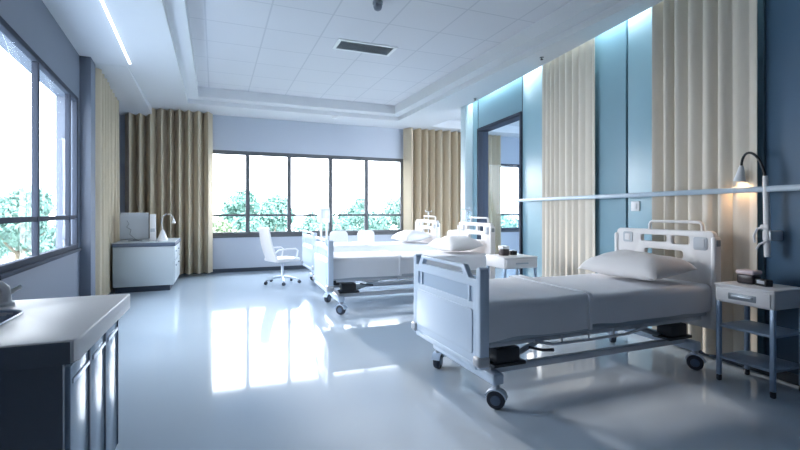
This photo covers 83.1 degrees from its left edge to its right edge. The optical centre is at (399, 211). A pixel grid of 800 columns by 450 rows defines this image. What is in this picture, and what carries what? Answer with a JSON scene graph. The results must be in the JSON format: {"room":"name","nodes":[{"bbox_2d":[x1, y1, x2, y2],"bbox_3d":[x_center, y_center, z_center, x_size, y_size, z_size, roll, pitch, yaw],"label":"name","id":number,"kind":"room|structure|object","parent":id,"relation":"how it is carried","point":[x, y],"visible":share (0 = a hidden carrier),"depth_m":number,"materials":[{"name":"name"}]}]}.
{"room":"hospital room","nodes":[
{"label":"hospital room","id":0,"kind":"room"},
{"bbox_2d":[0,0,79,299],"bbox_3d":[-3.188,-0.650,3.344,0.252,4.000,13.350,0,0,-25],"label":"wall","id":1,"kind":"structure","parent":0,"point":[31,20],"depth_m":5.02,"materials":[{"name":"paint"}]},
{"bbox_2d":[0,16,81,279],"bbox_3d":[-3.780,-0.512,4.784,0.156,2.075,2.980,0,0,-25],"label":"window","id":2,"kind":"structure","parent":1,"relation":"in","point":[11,268],"depth_m":4.49,"materials":[{"name":"metal"}]},
{"bbox_2d":[80,56,94,295],"bbox_3d":[-4.429,-0.410,6.379,0.150,3.520,0.340,0,0,-25],"label":"pillar","id":3,"kind":"structure","parent":1,"relation":"attached to","point":[87,65],"depth_m":6.24,"materials":[{"name":"paint"}]},
{"bbox_2d":[119,115,518,268],"bbox_3d":[-0.768,-0.650,11.493,11.900,4.000,0.250,0,0,-22],"label":"wall","id":4,"kind":"structure","parent":0,"point":[232,133],"depth_m":10.59,"materials":[{"name":"paint"}]},
{"bbox_2d":[181,265,307,274],"bbox_3d":[-0.717,1.308,11.368,11.100,0.085,0.020,0,0,-22],"label":"baseboard","id":5,"kind":"structure","parent":4,"relation":"attached to","point":[296,266],"depth_m":10.29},
{"bbox_2d":[213,150,402,237],"bbox_3d":[-2.193,-0.403,10.817,6.790,1.955,0.160,0,0,-22],"label":"window","id":6,"kind":"structure","parent":4,"relation":"in","point":[288,233],"depth_m":10.75,"materials":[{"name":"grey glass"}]},
{"bbox_2d":[501,164,518,231],"bbox_3d":[3.483,-0.403,13.145,1.620,1.955,0.160,0,0,-22],"label":"window","id":7,"kind":"structure","parent":4,"relation":"in","point":[512,229],"depth_m":13.03,"materials":[{"name":"glass"}]},
{"bbox_2d":[42,0,663,137],"bbox_3d":[1.569,-2.375,5.399,12.200,0.450,13.400,0,0,-22],"label":"ceiling","id":8,"kind":"structure","parent":0,"point":[264,59],"depth_m":6.40,"materials":[{"name":"paint"}]},
{"bbox_2d":[100,0,130,63],"bbox_3d":[-2.776,-2.160,4.023,0.035,0.039,5.550,0,0,-24],"label":"recessed light","id":9,"kind":"object","parent":8,"relation":"in","point":[102,1],"visible":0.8,"depth_m":5.28,"materials":[{"name":"white plastic"}]},
{"bbox_2d":[95,63,151,115],"bbox_3d":[-4.936,-2.085,7.946,0.704,0.190,3.050,0,0,-22],"label":"bulkhead","id":10,"kind":"object","parent":8,"relation":"attached to","point":[131,98],"visible":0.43,"depth_m":7.73,"materials":[{"name":"paint"}]},
{"bbox_2d":[95,68,119,294],"bbox_3d":[-4.883,-0.395,7.459,0.209,3.450,1.992,0,0,-24],"label":"curtain","id":11,"kind":"object","parent":10,"relation":"hanging from","point":[107,171],"visible":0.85,"depth_m":7.12,"materials":[{"name":"beige fabric"}]},
{"bbox_2d":[125,108,212,274],"bbox_3d":[-4.825,-0.415,9.458,1.660,3.450,0.310,0,0,-22],"label":"curtain","id":12,"kind":"object","parent":8,"relation":"hanging from","point":[169,153],"visible":0.77,"depth_m":9.50,"materials":[{"name":"beige fabric"}]},
{"bbox_2d":[332,38,397,56],"bbox_3d":[-0.517,-2.428,6.662,0.890,0.024,0.410,0,0,-22],"label":"ceiling vent","id":13,"kind":"object","parent":8,"relation":"in","point":[341,44],"visible":1,"depth_m":6.66,"materials":[{"name":"white plastic"}]},
{"bbox_2d":[373,0,382,10],"bbox_3d":[-0.257,-2.377,5.212,0.120,0.105,0.120,0,0,-22],"label":"ceiling camera","id":14,"kind":"object","parent":8,"relation":"attached to","point":[377,4],"visible":1,"depth_m":5.17,"materials":[{"name":"plastic"}]},
{"bbox_2d":[403,128,460,237],"bbox_3d":[1.038,-0.415,11.871,1.970,3.450,0.346,0,0,-22],"label":"curtain","id":15,"kind":"object","parent":8,"relation":"hanging from","point":[431,158],"visible":0.55,"depth_m":11.76,"materials":[{"name":"beige fabric"}]},
{"bbox_2d":[488,135,500,253],"bbox_3d":[2.572,-0.415,12.571,0.600,3.450,0.191,0,0,-22],"label":"curtain","id":16,"kind":"object","parent":8,"relation":"hanging from","point":[494,142],"visible":0.63,"depth_m":12.58,"materials":[{"name":"beige fabric"}]},
{"bbox_2d":[542,38,594,276],"bbox_3d":[2.273,-0.575,6.151,0.060,3.750,1.101,0,0,-16],"label":"curtain","id":17,"kind":"object","parent":8,"relation":"hanging from","point":[568,80],"visible":0.69,"depth_m":6.10,"materials":[{"name":"beige fabric"}]},
{"bbox_2d":[652,0,757,354],"bbox_3d":[2.833,-0.575,4.244,0.100,3.750,1.041,0,0,-16],"label":"curtain","id":18,"kind":"object","parent":8,"relation":"hanging from","point":[705,52],"visible":0.69,"depth_m":4.13,"materials":[{"name":"beige fabric"}]},
{"bbox_2d":[108,267,799,449],"bbox_3d":[0.921,1.450,5.133,13.600,0.200,13.400,0,0,-22],"label":"floor","id":19,"kind":"structure","parent":0,"point":[229,360],"depth_m":3.47,"materials":[{"name":"tile"}]},
{"bbox_2d":[0,320,117,449],"bbox_3d":[-1.780,0.945,1.861,0.918,0.810,0.925,0,0,-22],"label":"base cabinet","id":20,"kind":"object","parent":19,"relation":"on","point":[73,406],"visible":0.67,"depth_m":1.64,"materials":[{"name":"wood"}]},
{"bbox_2d":[0,294,129,371],"bbox_3d":[-1.775,0.530,1.852,1.010,0.177,0.986,0,0,-22],"label":"countertop","id":21,"kind":"structure","parent":20,"relation":"on","point":[34,333],"depth_m":1.77,"materials":[{"name":"stone"}]},
{"bbox_2d":[0,281,21,306],"bbox_3d":[-1.929,0.385,2.104,0.069,0.131,0.263,0,0,32],"label":"faucet","id":22,"kind":"object","parent":21,"relation":"on","point":[5,291],"visible":1,"depth_m":2.15,"materials":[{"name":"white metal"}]},
{"bbox_2d":[0,309,22,324],"bbox_3d":[-1.859,0.530,1.767,0.530,0.177,0.470,0,0,-22],"label":"sink basin","id":23,"kind":"object","parent":21,"relation":"in","point":[7,316],"depth_m":2.03,"materials":[{"name":"metal"}]},
{"bbox_2d":[112,238,180,292],"bbox_3d":[-4.544,0.930,8.183,0.942,0.840,1.330,0,0,-22],"label":"storage cabinet","id":24,"kind":"object","parent":19,"relation":"on","point":[145,265],"visible":0.96,"depth_m":7.61,"materials":[{"name":"wood"}]},
{"bbox_2d":[120,213,149,240],"bbox_3d":[-4.666,0.260,7.935,0.452,0.500,0.175,0,0,-30],"label":"computer monitor","id":25,"kind":"object","parent":24,"relation":"on","point":[135,226],"visible":1,"depth_m":7.90,"materials":[{"name":"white plastic"}]},
{"bbox_2d":[150,214,155,240],"bbox_3d":[-4.423,0.275,8.074,0.095,0.470,0.244,0,0,-27],"label":"computer tower","id":26,"kind":"object","parent":24,"relation":"on","point":[152,216],"visible":1,"depth_m":7.97,"materials":[{"name":"white plastic"}]},
{"bbox_2d":[157,214,175,240],"bbox_3d":[-4.177,0.270,8.069,0.305,0.480,0.180,0,0,-22],"label":"desk lamp","id":27,"kind":"object","parent":24,"relation":"on","point":[162,236],"visible":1,"depth_m":8.01,"materials":[{"name":"white plastic"}]},
{"bbox_2d":[259,227,300,285],"bbox_3d":[-2.282,0.812,8.511,0.747,1.072,0.672,0,0,-44],"label":"office chair","id":28,"kind":"object","parent":19,"relation":"on","point":[270,255],"visible":1,"depth_m":8.30,"materials":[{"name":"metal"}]},
{"bbox_2d":[309,208,329,273],"bbox_3d":[-1.585,0.630,9.391,0.480,1.440,0.420,0,0,-37],"label":"patient monitor","id":29,"kind":"object","parent":19,"relation":"on","point":[323,214],"visible":0.43,"depth_m":9.32,"materials":[{"name":"white plastic"}]},
{"bbox_2d":[330,231,347,241],"bbox_3d":[-1.370,0.882,10.240,0.440,0.925,0.486,0,0,-2],"label":"chair","id":30,"kind":"object","parent":19,"relation":"on","point":[336,236],"visible":0.31,"depth_m":10.00,"materials":[{"name":"white plastic"}]},
{"bbox_2d":[358,230,373,241],"bbox_3d":[-0.870,0.882,10.607,0.440,0.925,0.486,0,0,-22],"label":"chair","id":31,"kind":"object","parent":19,"relation":"on","point":[363,235],"visible":0.41,"depth_m":10.38,"materials":[{"name":"white plastic"}]},
{"bbox_2d":[301,216,439,279],"bbox_3d":[-0.577,0.713,8.897,2.535,1.274,1.090,0,0,-22],"label":"hospital bed","id":32,"kind":"object","parent":19,"relation":"on","point":[307,260],"visible":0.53,"depth_m":8.76,"materials":[{"name":"plastic"}]},
{"bbox_2d":[333,241,367,251],"bbox_3d":[-1.175,0.741,8.652,1.062,0.292,1.020,0,0,-22],"label":"blanket","id":33,"kind":"object","parent":32,"relation":"on","point":[354,245],"visible":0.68,"depth_m":8.28,"materials":[{"name":"white fabric"}]},
{"bbox_2d":[391,230,430,241],"bbox_3d":[0.219,0.487,9.223,0.557,0.235,0.840,0,0,-23],"label":"pillow","id":34,"kind":"object","parent":32,"relation":"on","point":[405,235],"visible":1,"depth_m":8.94,"materials":[{"name":"fabric"}]},
{"bbox_2d":[313,217,494,314],"bbox_3d":[0.049,0.713,6.697,2.505,1.274,1.090,0,0,-20],"label":"hospital bed","id":35,"kind":"object","parent":19,"relation":"on","point":[323,252],"visible":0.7,"depth_m":6.43,"materials":[{"name":"plastic"}]},
{"bbox_2d":[333,250,401,278],"bbox_3d":[-0.551,0.732,6.479,1.049,0.280,1.024,0,0,-20],"label":"blanket","id":36,"kind":"object","parent":35,"relation":"on","point":[351,264],"visible":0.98,"depth_m":6.03,"materials":[{"name":"white fabric"}]},
{"bbox_2d":[427,236,483,251],"bbox_3d":[0.841,0.488,6.990,0.557,0.253,0.840,0,0,-21],"label":"pillow","id":37,"kind":"object","parent":35,"relation":"on","point":[446,243],"visible":1,"depth_m":6.70,"materials":[{"name":"fabric"}]},
{"bbox_2d":[447,230,456,235],"bbox_3d":[1.144,0.882,10.785,0.440,0.925,0.486,0,0,-32],"label":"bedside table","id":38,"kind":"object","parent":19,"relation":"on","point":[450,232],"visible":0.16,"depth_m":10.55,"materials":[{"name":"white plastic"}]},
{"bbox_2d":[462,207,470,221],"bbox_3d":[1.149,0.634,7.741,0.442,1.432,0.460,0,0,-39],"label":"stand","id":39,"kind":"object","parent":19,"relation":"on","point":[462,207],"visible":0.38,"depth_m":7.72,"materials":[{"name":"metal"}]},
{"bbox_2d":[486,253,537,277],"bbox_3d":[1.457,0.959,5.880,0.508,0.782,0.474,0,0,-20],"label":"nightstand","id":40,"kind":"object","parent":19,"relation":"on","point":[518,261],"visible":0.56,"depth_m":5.72,"materials":[{"name":"white wood"}]},
{"bbox_2d":[498,245,509,255],"bbox_3d":[1.360,0.505,5.908,0.110,0.125,0.110,0,0,-22],"label":"storage jar","id":41,"kind":"object","parent":40,"relation":"on","point":[503,250],"visible":1,"depth_m":5.86,"materials":[{"name":"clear glass"}]},
{"bbox_2d":[509,250,516,254],"bbox_3d":[1.497,0.538,5.996,0.094,0.060,0.084,0,0,-22],"label":"box","id":42,"kind":"object","parent":40,"relation":"on","point":[511,252],"visible":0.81,"depth_m":5.96,"materials":[{"name":"black plastic"}]},
{"bbox_2d":[411,220,720,408],"bbox_3d":[1.426,0.713,3.881,2.435,1.274,1.090,0,0,-22],"label":"hospital bed","id":43,"kind":"object","parent":19,"relation":"on","point":[451,307],"visible":0.85,"depth_m":3.60,"materials":[{"name":"plastic"}]},
{"bbox_2d":[489,275,592,342],"bbox_3d":[0.853,0.731,3.650,1.020,0.279,1.025,0,0,-22],"label":"blanket","id":44,"kind":"object","parent":43,"relation":"on","point":[519,305],"visible":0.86,"depth_m":3.23,"materials":[{"name":"white fabric"}]},
{"bbox_2d":[577,250,697,280],"bbox_3d":[2.175,0.484,4.189,0.557,0.243,0.840,0,0,-23],"label":"pillow","id":45,"kind":"object","parent":43,"relation":"on","point":[647,266],"visible":1,"depth_m":3.95,"materials":[{"name":"fabric"}]},
{"bbox_2d":[714,281,799,398],"bbox_3d":[2.783,0.959,3.503,0.410,0.782,0.438,0,0,-20],"label":"nightstand","id":46,"kind":"object","parent":19,"relation":"on","point":[777,297],"visible":0.94,"depth_m":3.42,"materials":[{"name":"grey metal"}]},
{"bbox_2d":[736,269,761,283],"bbox_3d":[2.779,0.515,3.593,0.124,0.106,0.136,0,0,-22],"label":"storage jar","id":47,"kind":"object","parent":46,"relation":"on","point":[747,276],"visible":0.93,"depth_m":3.56,"materials":[{"name":"black"}]},
{"bbox_2d":[720,350,799,372],"bbox_3d":[2.793,1.157,3.507,0.360,0.020,0.410,0,0,-20],"label":"shelf","id":48,"kind":"object","parent":46,"relation":"attached to","point":[760,361],"depth_m":3.46,"materials":[{"name":"white metal"}]},
{"bbox_2d":[720,320,799,338],"bbox_3d":[2.793,0.907,3.507,0.360,0.020,0.410,0,0,-20],"label":"shelf","id":49,"kind":"object","parent":46,"relation":"attached to","point":[748,326],"depth_m":3.47,"materials":[{"name":"white metal"}]},
{"bbox_2d":[755,279,772,286],"bbox_3d":[2.792,0.543,3.464,0.064,0.050,0.104,0,0,-2],"label":"clock","id":50,"kind":"object","parent":46,"relation":"on","point":[760,282],"visible":1,"depth_m":3.43,"materials":[{"name":"black plastic"}]},
{"bbox_2d":[473,0,799,374],"bbox_3d":[2.954,-0.560,4.324,0.164,3.820,10.057,0,0,-16],"label":"wall","id":51,"kind":"structure","parent":0,"point":[623,53],"depth_m":5.04,"materials":[{"name":"blue paint"}]},
{"bbox_2d":[461,103,472,237],"bbox_3d":[1.441,-0.425,9.236,0.330,3.550,0.221,0,0,-16],"label":"post","id":52,"kind":"object","parent":51,"relation":"attached to","point":[467,110],"visible":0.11,"depth_m":9.12,"materials":[{"name":"paint"}]},
{"bbox_2d":[477,111,521,274],"bbox_3d":[1.845,-0.145,8.149,0.220,2.990,1.609,0,0,-16],"label":"door frame","id":53,"kind":"structure","parent":51,"relation":"in","point":[482,132],"depth_m":8.84,"materials":[{"name":"metal"}]},
{"bbox_2d":[631,201,639,210],"bbox_3d":[2.645,-0.065,5.072,0.024,0.110,0.121,0,0,-16],"label":"wall switch","id":54,"kind":"object","parent":51,"relation":"attached to","point":[635,205],"visible":1,"depth_m":5.06,"materials":[{"name":"white plastic"}]},
{"bbox_2d":[515,184,799,201],"bbox_3d":[2.849,-0.184,4.153,0.151,0.048,6.567,0,0,-16],"label":"wall rail","id":55,"kind":"object","parent":51,"relation":"attached to","point":[796,187],"visible":1,"depth_m":4.36,"materials":[{"name":"metal"}]},
{"bbox_2d":[698,350,798,385],"bbox_3d":[3.119,1.310,3.451,0.018,0.080,8.086,0,0,-16],"label":"baseboard","id":56,"kind":"structure","parent":51,"relation":"attached to","point":[786,376],"depth_m":3.63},
{"bbox_2d":[733,152,782,256],"bbox_3d":[2.947,-0.070,3.736,0.181,0.860,0.302,0,0,-16],"label":"wall lamp","id":57,"kind":"object","parent":51,"relation":"attached to","point":[768,235],"visible":0.99,"depth_m":3.61,"materials":[{"name":"white plastic"}]},
{"label":"outside","id":58,"kind":"structure","parent":0,"visible":0},
{"bbox_2d":[0,248,30,263],"bbox_3d":[-6.758,4.700,29.654,130.000,0.300,120.000,0,0,-22],"label":"ground","id":59,"kind":"structure","parent":58,"point":[4,260],"depth_m":44.13,"materials":[{"name":"white"}]},
{"bbox_2d":[0,239,14,258],"bbox_3d":[-18.282,2.275,20.163,2.233,4.961,2.516,0,0,-37],"label":"shrub","id":60,"kind":"object","parent":59,"relation":"on","point":[3,248],"visible":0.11,"depth_m":19.91,"materials":[{"name":"green plant"}]},
{"bbox_2d":[0,183,55,259],"bbox_3d":[-12.164,1.928,14.474,1.907,5.713,2.194,0,0,-42],"label":"tree","id":61,"kind":"object","parent":59,"relation":"on","point":[17,203],"visible":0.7,"depth_m":14.23,"materials":[{"name":"green plant"}]},
{"bbox_2d":[40,224,55,252],"bbox_3d":[-8.534,2.393,12.224,2.516,4.697,2.233,0,0,12],"label":"shrub","id":62,"kind":"object","parent":59,"relation":"on","point":[49,243],"visible":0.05,"depth_m":11.44,"materials":[{"name":"green plant"}]},
{"bbox_2d":[213,216,239,231],"bbox_3d":[-5.257,2.409,13.526,2.287,4.669,2.446,0,0,22],"label":"shrub","id":63,"kind":"object","parent":59,"relation":"on","point":[218,226],"visible":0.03,"depth_m":13.36,"materials":[{"name":"green plant"}]},
{"bbox_2d":[219,186,260,231],"bbox_3d":[-6.005,1.880,17.235,1.683,5.779,2.396,0,0,-44],"label":"tree","id":64,"kind":"object","parent":59,"relation":"on","point":[236,204],"visible":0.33,"depth_m":16.88,"materials":[{"name":"green plant"}]},
{"bbox_2d":[250,211,262,231],"bbox_3d":[-8.283,2.275,24.333,2.233,4.961,2.516,0,0,32],"label":"shrub","id":65,"kind":"object","parent":59,"relation":"on","point":[258,222],"visible":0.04,"depth_m":23.92,"materials":[{"name":"green plant"}]},
{"bbox_2d":[255,193,297,230],"bbox_3d":[-5.760,1.928,21.210,2.194,5.713,1.907,0,0,16],"label":"tree","id":66,"kind":"object","parent":59,"relation":"on","point":[274,204],"visible":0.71,"depth_m":20.80,"materials":[{"name":"green plant"}]},
{"bbox_2d":[292,209,316,230],"bbox_3d":[-4.924,2.275,25.598,2.516,4.961,2.233,0,0,12],"label":"shrub","id":67,"kind":"object","parent":59,"relation":"on","point":[308,221],"visible":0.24,"depth_m":25.31,"materials":[{"name":"green plant"}]},
{"bbox_2d":[312,216,337,230],"bbox_3d":[-2.893,2.336,18.586,1.448,4.823,1.485,0,0,24],"label":"tree","id":68,"kind":"object","parent":59,"relation":"on","point":[315,222],"visible":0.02,"depth_m":18.36,"materials":[{"name":"green plant"}]},
{"bbox_2d":[309,212,356,230],"bbox_3d":[-2.061,2.369,14.881,2.516,4.750,2.233,0,0,9],"label":"shrub","id":69,"kind":"object","parent":59,"relation":"on","point":[342,225],"visible":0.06,"depth_m":14.41,"materials":[{"name":"green plant"}]},
{"bbox_2d":[338,197,368,229],"bbox_3d":[-2.318,1.996,22.622,1.609,5.570,1.650,0,0,43],"label":"tree","id":70,"kind":"object","parent":59,"relation":"on","point":[357,207],"visible":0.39,"depth_m":22.43,"materials":[{"name":"green plant"}]},
{"bbox_2d":[357,209,390,229],"bbox_3d":[-1.607,2.275,27.078,2.516,4.961,2.233,0,0,-41],"label":"shrub","id":71,"kind":"object","parent":59,"relation":"on","point":[373,222],"visible":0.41,"depth_m":26.35,"materials":[{"name":"green plant"}]},
{"bbox_2d":[379,195,399,229],"bbox_3d":[0.101,1.925,19.751,2.156,5.697,1.515,0,0,-27],"label":"tree","id":72,"kind":"object","parent":59,"relation":"on","point":[393,207],"visible":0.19,"depth_m":19.29,"materials":[{"name":"green plant"}]},
{"bbox_2d":[501,211,511,222],"bbox_3d":[4.681,2.097,21.542,1.733,5.337,1.689,0,0,32],"label":"tree","id":73,"kind":"object","parent":59,"relation":"on","point":[501,211],"visible":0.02,"depth_m":21.21,"materials":[{"name":"green plant"}]},
{"bbox_2d":[501,215,517,227],"bbox_3d":[4.721,2.393,17.545,2.233,4.697,2.516,0,0,37],"label":"shrub","id":74,"kind":"object","parent":59,"relation":"on","point":[504,224],"visible":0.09,"depth_m":17.54,"materials":[{"name":"green plant"}]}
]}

